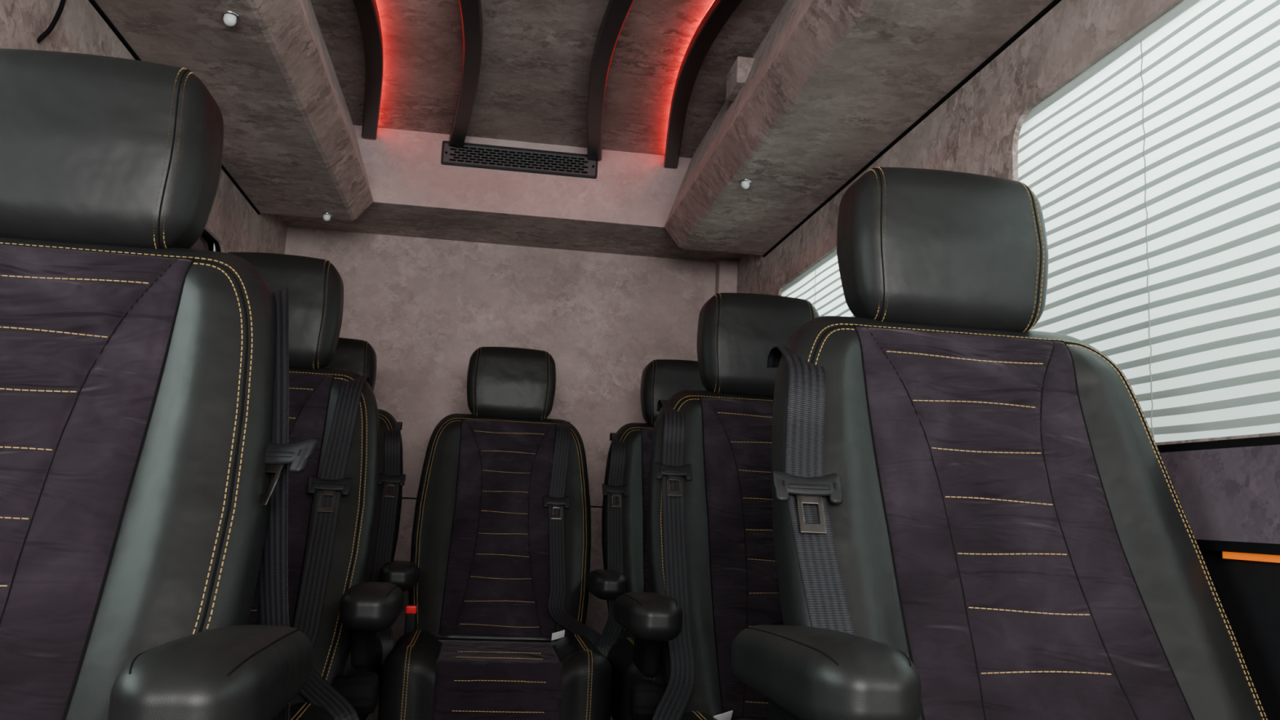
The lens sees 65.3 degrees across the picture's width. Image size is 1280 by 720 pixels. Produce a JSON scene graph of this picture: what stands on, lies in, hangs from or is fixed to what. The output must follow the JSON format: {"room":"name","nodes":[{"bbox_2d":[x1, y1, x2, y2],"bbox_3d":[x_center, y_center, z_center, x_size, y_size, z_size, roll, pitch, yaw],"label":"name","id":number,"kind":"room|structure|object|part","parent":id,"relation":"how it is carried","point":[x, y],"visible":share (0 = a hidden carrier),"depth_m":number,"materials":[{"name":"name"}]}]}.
{"room":"vehicle interior","nodes":[
{"label":"vehicle interior","id":0,"kind":"room"},
{"bbox_2d":[0,0,287,253],"bbox_3d":[-1.017,-0.087,1.290,0.011,2.095,4.992,4,-8,-8],"label":"wall","id":1,"kind":"structure","parent":0,"point":[233,222],"depth_m":1.98,"materials":[{"name":"fabric"}]},
{"bbox_2d":[36,0,66,43],"bbox_3d":[-1.036,-0.633,1.766,0.011,0.176,0.050,1,-9,13],"label":"cable","id":2,"kind":"object","parent":1,"relation":"attached to","point":[62,3],"visible":1,"depth_m":1.76,"materials":[{"name":"black rubber"}]},
{"bbox_2d":[88,0,260,214],"bbox_3d":[-0.941,-0.805,1.163,0.006,0.009,4.524,4,-8,-8],"label":"trim","id":3,"kind":"structure","parent":1,"relation":"attached to","point":[93,2],"depth_m":2.12,"materials":[{"name":"black plastic"}]},
{"bbox_2d":[189,228,221,252],"bbox_3d":[-1.191,-0.133,2.372,0.020,0.703,1.330,4,-8,-8],"label":"window","id":4,"kind":"structure","parent":1,"relation":"in","point":[206,242],"depth_m":2.91,"materials":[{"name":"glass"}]},
{"bbox_3d":[-1.198,-0.133,2.371,0.004,0.692,1.319,4,-8,-8],"label":"glass pane","id":5,"kind":"part","parent":4,"relation":"part of","materials":[{"name":"glass"}]},
{"bbox_2d":[221,10,239,26],"bbox_3d":[-0.810,-0.671,1.972,0.035,0.024,0.035,4,-8,-8],"label":"ceiling spotlight","id":6,"kind":"object","parent":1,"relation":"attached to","point":[230,18],"visible":1,"depth_m":1.96,"materials":[{"name":"metal"}]},
{"bbox_2d":[94,0,373,220],"bbox_3d":[-0.753,-0.968,1.215,0.373,0.351,4.524,4,-8,-8],"label":"overhead compartment","id":7,"kind":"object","parent":1,"relation":"attached to","point":[291,144],"depth_m":2.39,"materials":[{"name":"fabric"}]},
{"bbox_2d":[321,213,332,221],"bbox_3d":[-1.052,-0.479,3.355,0.035,0.024,0.035,4,-8,-8],"label":"ceiling spotlight","id":8,"kind":"object","parent":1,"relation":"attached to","point":[326,216],"visible":1,"depth_m":3.35,"materials":[{"name":"metal"}]},
{"bbox_2d":[284,226,715,719],"bbox_3d":[-0.528,0.320,3.904,1.962,2.095,0.087,4,-8,-8],"label":"wall","id":9,"kind":"structure","parent":0,"point":[424,306],"depth_m":3.92,"materials":[{"name":"fabric"}]},
{"bbox_2d":[401,497,602,507],"bbox_3d":[-0.569,0.543,3.822,1.692,0.006,0.003,4,-8,-8],"label":"trim","id":10,"kind":"structure","parent":9,"relation":"attached to","point":[402,497],"depth_m":3.78,"materials":[{"name":"black plastic"}]},
{"bbox_2d":[279,124,743,262],"bbox_3d":[-0.447,-0.618,3.779,1.766,0.270,0.440,4,-8,-8],"label":"rear overhead panel","id":11,"kind":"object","parent":9,"relation":"attached to","point":[626,210],"depth_m":3.60,"materials":[{"name":"fabric"}]},
{"bbox_2d":[440,140,598,178],"bbox_3d":[-0.426,-0.714,3.563,0.554,0.085,0.014,4,-8,-8],"label":"air vent","id":12,"kind":"object","parent":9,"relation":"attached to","point":[470,155],"visible":0.99,"depth_m":3.56,"materials":[{"name":"plastic"}]},
{"bbox_2d":[715,258,737,294],"bbox_3d":[0.312,0.499,3.933,0.074,1.825,0.065,4,-8,-8],"label":"trim","id":13,"kind":"structure","parent":9,"relation":"attached to","point":[726,282],"depth_m":4.02,"materials":[{"name":"fabric"}]},
{"bbox_2d":[310,0,786,158],"bbox_3d":[-0.100,-1.077,1.627,2.071,0.044,5.101,4,-8,-8],"label":"ceiling","id":14,"kind":"structure","parent":0,"point":[537,55],"depth_m":2.95,"materials":[{"name":"fabric"}]},
{"bbox_2d":[352,0,383,139],"bbox_3d":[-0.774,-0.902,2.711,0.146,0.049,1.600,4,-8,-8],"label":"rib","id":15,"kind":"object","parent":14,"relation":"attached to","point":[366,11],"visible":1,"depth_m":2.86,"materials":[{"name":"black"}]},
{"bbox_2d":[448,0,482,147],"bbox_3d":[-0.495,-0.883,2.752,0.122,0.049,1.598,4,-8,-8],"label":"rib","id":16,"kind":"object","parent":14,"relation":"attached to","point":[470,10],"visible":1,"depth_m":2.87,"materials":[{"name":"black plastic"}]},
{"bbox_2d":[586,0,634,160],"bbox_3d":[-0.072,-0.855,2.814,0.122,0.049,1.598,4,-8,-8],"label":"rib","id":17,"kind":"object","parent":14,"relation":"attached to","point":[616,11],"visible":1,"depth_m":2.83,"materials":[{"name":"black plastic"}]},
{"bbox_2d":[663,0,742,167],"bbox_3d":[0.188,-0.837,2.852,0.146,0.049,1.600,4,-8,-8],"label":"rib","id":18,"kind":"object","parent":14,"relation":"attached to","point":[719,12],"visible":1,"depth_m":2.81,"materials":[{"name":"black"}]},
{"bbox_2d":[736,0,1279,444],"bbox_3d":[0.737,0.031,1.547,0.011,2.095,4.992,4,-8,-8],"label":"wall","id":19,"kind":"structure","parent":0,"point":[976,130],"depth_m":1.97,"materials":[{"name":"fabric"}]},
{"bbox_2d":[725,56,755,101],"bbox_3d":[0.285,-0.783,2.794,0.061,0.076,0.131,4,-8,-8],"label":"trim","id":20,"kind":"structure","parent":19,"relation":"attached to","point":[736,77],"depth_m":2.74,"materials":[{"name":"fabric"}]},
{"bbox_2d":[739,178,751,189],"bbox_3d":[0.298,-0.495,2.822,0.035,0.024,0.035,4,-8,-8],"label":"ceiling spotlight","id":21,"kind":"object","parent":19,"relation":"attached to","point":[745,183],"visible":1,"depth_m":2.81,"materials":[{"name":"metal"}]},
{"bbox_2d":[781,249,854,316],"bbox_3d":[0.575,-0.009,2.770,0.014,0.682,1.341,4,-8,-8],"label":"blind","id":22,"kind":"object","parent":19,"relation":"attached to","point":[820,285],"visible":0.08,"depth_m":3.01,"materials":[{"name":"fabric"}]},
{"bbox_3d":[0.590,-0.333,2.817,0.013,0.028,1.341,4,-8,-8],"label":"rail","id":23,"kind":"part","parent":22,"relation":"part of","materials":[{"name":"white plastic"}]},
{"bbox_2d":[664,0,1053,255],"bbox_3d":[0.623,-0.876,1.417,0.373,0.351,4.524,4,-8,-8],"label":"overhead compartment","id":24,"kind":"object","parent":19,"relation":"attached to","point":[830,85],"depth_m":2.32,"materials":[{"name":"fabric"}]},
{"bbox_2d":[762,0,1062,257],"bbox_3d":[0.795,-0.688,1.418,0.006,0.009,4.524,4,-8,-8],"label":"trim","id":25,"kind":"structure","parent":19,"relation":"attached to","point":[1055,2],"depth_m":2.25,"materials":[{"name":"black plastic"}]},
{"bbox_2d":[1017,0,1279,442],"bbox_3d":[0.834,-0.244,1.114,0.014,0.682,1.598,4,-8,-8],"label":"blind","id":26,"kind":"object","parent":19,"relation":"attached to","point":[1153,172],"visible":0.69,"depth_m":1.45,"materials":[{"name":"fabric"}]},
{"bbox_3d":[0.849,-0.567,1.162,0.013,0.028,1.598,4,-8,-8],"label":"rail","id":27,"kind":"part","parent":26,"relation":"part of","materials":[{"name":"white plastic"}]},
{"bbox_3d":[0.766,-0.180,1.510,0.004,0.641,0.005,4,-8,-8],"label":"cord","id":28,"kind":"part","parent":26,"relation":"part of","materials":[{"name":"fabric"}]},
{"bbox_2d":[1156,435,1279,453],"bbox_3d":[0.762,0.107,1.273,0.013,0.011,4.469,4,-8,-8],"label":"trim","id":29,"kind":"structure","parent":19,"relation":"attached to","point":[1269,440],"depth_m":1.29,"materials":[{"name":"black plastic"}]},
{"bbox_2d":[1160,444,1279,543],"bbox_3d":[0.719,0.206,1.520,0.013,0.118,4.992,4,-8,-8],"label":"trim","id":30,"kind":"structure","parent":19,"relation":"attached to","point":[1233,494],"depth_m":1.27,"materials":[{"name":"purple fabric"}]},
{"bbox_2d":[1195,539,1279,562],"bbox_3d":[0.738,0.246,1.306,0.033,0.022,4.578,4,-8,-8],"label":"trim","id":31,"kind":"structure","parent":19,"relation":"attached to","point":[1251,551],"depth_m":1.22,"materials":[{"name":"orange"}]},
{"bbox_2d":[1200,550,1279,719],"bbox_3d":[0.728,0.643,1.249,0.016,0.798,4.578,4,-8,-8],"label":"trim","id":32,"kind":"structure","parent":19,"relation":"attached to","point":[1248,592],"depth_m":1.21,"materials":[{"name":"black plastic"}]},
{"bbox_3d":[-0.197,1.040,1.316,2.071,0.050,5.101,4,-8,-8],"label":"floor","id":33,"kind":"structure","parent":0,"visible":0},
{"bbox_2d":[0,48,317,719],"bbox_3d":[-0.594,0.237,0.723,0.643,1.329,0.968,4,-8,-8],"label":"passenger seat","id":34,"kind":"object","parent":33,"relation":"on","point":[146,452],"visible":1,"depth_m":1.04,"materials":[{"name":"black leather"}]},
{"bbox_3d":[-0.652,0.164,0.901,0.329,0.638,0.371,4,-8,-8],"label":"panel","id":35,"kind":"part","parent":34,"relation":"part of","materials":[{"name":"fabric"}]},
{"bbox_3d":[-0.656,0.168,0.932,0.554,0.680,0.478,4,-8,-8],"label":"backrest","id":36,"kind":"part","parent":34,"relation":"part of","materials":[{"name":"black leather"}]},
{"bbox_3d":[-0.334,0.261,0.827,0.097,0.086,0.380,4,-8,-8],"label":"armrest","id":37,"kind":"part","parent":34,"relation":"part of","materials":[{"name":"black leather"}]},
{"bbox_3d":[-0.395,0.129,1.047,0.033,0.045,0.025,0,-9,17],"label":"latch plate","id":38,"kind":"part","parent":34,"relation":"part of","materials":[{"name":"metal"}]},
{"bbox_2d":[226,252,404,719],"bbox_3d":[-0.757,0.374,1.799,0.651,1.355,0.968,4,-8,-8],"label":"passenger seat","id":39,"kind":"object","parent":33,"relation":"on","point":[332,503],"visible":0.43,"depth_m":2.04,"materials":[{"name":"black leather"}]},
{"bbox_3d":[-0.820,0.315,1.975,0.329,0.638,0.371,4,-8,-8],"label":"panel","id":40,"kind":"part","parent":39,"relation":"part of","materials":[{"name":"fabric"}]},
{"bbox_2d":[289,702,334,719],"bbox_3d":[-0.778,0.669,1.530,0.570,0.225,0.510,4,-8,-8],"label":"seat cushion","id":41,"kind":"object","parent":39,"relation":"on","point":[298,710],"depth_m":1.72,"materials":[{"name":"black leather"}]},
{"bbox_3d":[-0.635,0.285,2.028,0.031,0.046,0.022,4,-8,-8],"label":"latch plate","id":42,"kind":"part","parent":39,"relation":"part of","materials":[{"name":"metal"}]},
{"bbox_3d":[-0.824,0.318,2.005,0.554,0.680,0.478,4,-8,-8],"label":"backrest","id":43,"kind":"part","parent":39,"relation":"part of","materials":[{"name":"black leather"}]},
{"bbox_3d":[-0.529,0.618,1.857,0.080,0.077,0.077,4,-8,-8],"label":"recline knob","id":44,"kind":"part","parent":39,"relation":"part of","materials":[{"name":"black plastic"}]},
{"bbox_3d":[-0.492,0.453,1.865,0.097,0.086,0.380,4,-8,-8],"label":"armrest","id":45,"kind":"part","parent":39,"relation":"part of","materials":[{"name":"black leather"}]},
{"bbox_2d":[326,337,419,719],"bbox_3d":[-0.946,0.528,2.813,0.651,1.329,0.968,4,-8,-8],"label":"passenger seat","id":46,"kind":"object","parent":33,"relation":"on","point":[358,356],"visible":0.21,"depth_m":3.07,"materials":[{"name":"black leather"}]},
{"bbox_2d":[342,635,382,719],"bbox_3d":[-0.967,0.810,2.546,0.570,0.225,0.510,4,-8,-8],"label":"seat cushion","id":47,"kind":"object","parent":46,"relation":"on","point":[375,665],"depth_m":2.55,"materials":[{"name":"black leather"}]},
{"bbox_3d":[-1.013,0.459,3.021,0.554,0.680,0.478,4,-8,-8],"label":"backrest","id":48,"kind":"part","parent":46,"relation":"part of","materials":[{"name":"black leather"}]},
{"bbox_3d":[-0.769,0.398,3.077,0.031,0.046,0.022,4,-8,-8],"label":"latch plate","id":49,"kind":"part","parent":46,"relation":"part of","materials":[{"name":"metal"}]},
{"bbox_3d":[-0.673,0.606,2.824,0.097,0.086,0.380,4,-8,-8],"label":"armrest","id":50,"kind":"part","parent":46,"relation":"part of","materials":[{"name":"black leather"}]},
{"bbox_2d":[377,346,612,719],"bbox_3d":[-0.380,0.562,2.888,0.602,1.333,0.968,4,-8,-8],"label":"passenger seat","id":51,"kind":"object","parent":33,"relation":"on","point":[495,628],"visible":0.99,"depth_m":2.99,"materials":[{"name":"black leather"}]},
{"bbox_2d":[377,630,612,719],"bbox_3d":[-0.376,0.849,2.624,0.570,0.225,0.510,4,-8,-8],"label":"seat cushion","id":52,"kind":"object","parent":51,"relation":"on","point":[427,674],"depth_m":2.40,"materials":[{"name":"black leather"}]},
{"bbox_3d":[-0.375,0.854,2.615,0.304,0.192,0.510,4,-8,-8],"label":"panel","id":53,"kind":"part","parent":51,"relation":"part of","materials":[{"name":"fabric"}]},
{"bbox_3d":[-0.418,0.494,3.069,0.329,0.638,0.371,4,-8,-8],"label":"panel","id":54,"kind":"part","parent":51,"relation":"part of","materials":[{"name":"fabric"}]},
{"bbox_3d":[-0.422,0.497,3.099,0.554,0.680,0.478,4,-8,-8],"label":"backrest","id":55,"kind":"part","parent":51,"relation":"part of","materials":[{"name":"black leather"}]},
{"bbox_3d":[-0.262,0.473,3.120,0.031,0.046,0.022,4,-8,-8],"label":"latch plate","id":56,"kind":"part","parent":51,"relation":"part of","materials":[{"name":"metal"}]},
{"bbox_2d":[585,359,706,719],"bbox_3d":[0.160,0.598,2.925,0.631,1.324,0.968,4,-8,-8],"label":"passenger seat","id":57,"kind":"object","parent":33,"relation":"on","point":[625,485],"visible":0.36,"depth_m":3.12,"materials":[{"name":"black leather"}]},
{"bbox_3d":[-0.103,0.637,2.859,0.097,0.086,0.380,4,-8,-8],"label":"armrest","id":58,"kind":"part","parent":57,"relation":"part of","materials":[{"name":"black leather"}]},
{"bbox_3d":[-0.076,0.437,3.130,0.031,0.046,0.022,4,-8,-8],"label":"latch plate","id":59,"kind":"part","parent":57,"relation":"part of","materials":[{"name":"metal"}]},
{"bbox_3d":[0.163,0.531,3.144,0.554,0.680,0.478,4,-8,-8],"label":"backrest","id":60,"kind":"part","parent":57,"relation":"part of","materials":[{"name":"black leather"}]},
{"bbox_2d":[606,637,663,719],"bbox_3d":[0.209,0.882,2.669,0.570,0.225,0.510,4,-8,-8],"label":"seat cushion","id":61,"kind":"object","parent":57,"relation":"on","point":[620,651],"depth_m":2.53,"materials":[{"name":"black leather"}]},
{"bbox_3d":[0.168,0.527,3.114,0.329,0.638,0.371,4,-8,-8],"label":"panel","id":62,"kind":"part","parent":57,"relation":"part of","materials":[{"name":"fabric"}]},
{"bbox_2d":[613,293,819,719],"bbox_3d":[0.287,0.446,1.923,0.651,1.343,0.968,4,-8,-8],"label":"passenger seat","id":63,"kind":"object","parent":33,"relation":"on","point":[712,561],"visible":0.62,"depth_m":2.13,"materials":[{"name":"black leather"}]},
{"bbox_3d":[0.006,0.483,1.911,0.097,0.086,0.380,4,-8,-8],"label":"armrest","id":64,"kind":"part","parent":63,"relation":"part of","materials":[{"name":"black leather"}]},
{"bbox_3d":[0.022,0.651,1.910,0.080,0.077,0.077,4,-8,-8],"label":"recline knob","id":65,"kind":"part","parent":63,"relation":"part of","materials":[{"name":"black plastic"}]},
{"bbox_3d":[0.073,0.269,2.144,0.031,0.046,0.022,4,-8,-8],"label":"latch plate","id":66,"kind":"part","parent":63,"relation":"part of","materials":[{"name":"metal"}]},
{"bbox_2d":[679,711,717,719],"bbox_3d":[0.346,0.741,1.667,0.570,0.225,0.510,4,-8,-8],"label":"seat cushion","id":67,"kind":"object","parent":63,"relation":"on","point":[682,715],"depth_m":1.82,"materials":[{"name":"black leather"}]},
{"bbox_3d":[0.300,0.390,2.142,0.554,0.680,0.478,4,-8,-8],"label":"backrest","id":68,"kind":"part","parent":63,"relation":"part of","materials":[{"name":"black leather"}]},
{"bbox_3d":[0.304,0.386,2.112,0.329,0.638,0.371,4,-8,-8],"label":"panel","id":69,"kind":"part","parent":63,"relation":"part of","materials":[{"name":"fabric"}]},
{"bbox_2d":[731,167,1267,719],"bbox_3d":[0.441,0.321,0.975,0.651,1.329,0.968,4,-8,-8],"label":"passenger seat","id":70,"kind":"object","parent":33,"relation":"on","point":[978,514],"visible":1,"depth_m":1.23,"materials":[{"name":"black leather"}]},
{"bbox_3d":[0.201,0.179,1.172,0.031,0.046,0.022,4,-8,-8],"label":"latch plate","id":71,"kind":"part","parent":70,"relation":"part of","materials":[{"name":"metal"}]},
{"bbox_3d":[0.163,0.299,0.971,0.097,0.086,0.380,4,-8,-8],"label":"armrest","id":72,"kind":"part","parent":70,"relation":"part of","materials":[{"name":"black leather"}]},
{"bbox_3d":[0.454,0.257,1.194,0.554,0.680,0.478,4,-8,-8],"label":"backrest","id":73,"kind":"part","parent":70,"relation":"part of","materials":[{"name":"black leather"}]},
{"bbox_3d":[0.458,0.254,1.164,0.329,0.638,0.371,4,-8,-8],"label":"panel","id":74,"kind":"part","parent":70,"relation":"part of","materials":[{"name":"fabric"}]}
]}

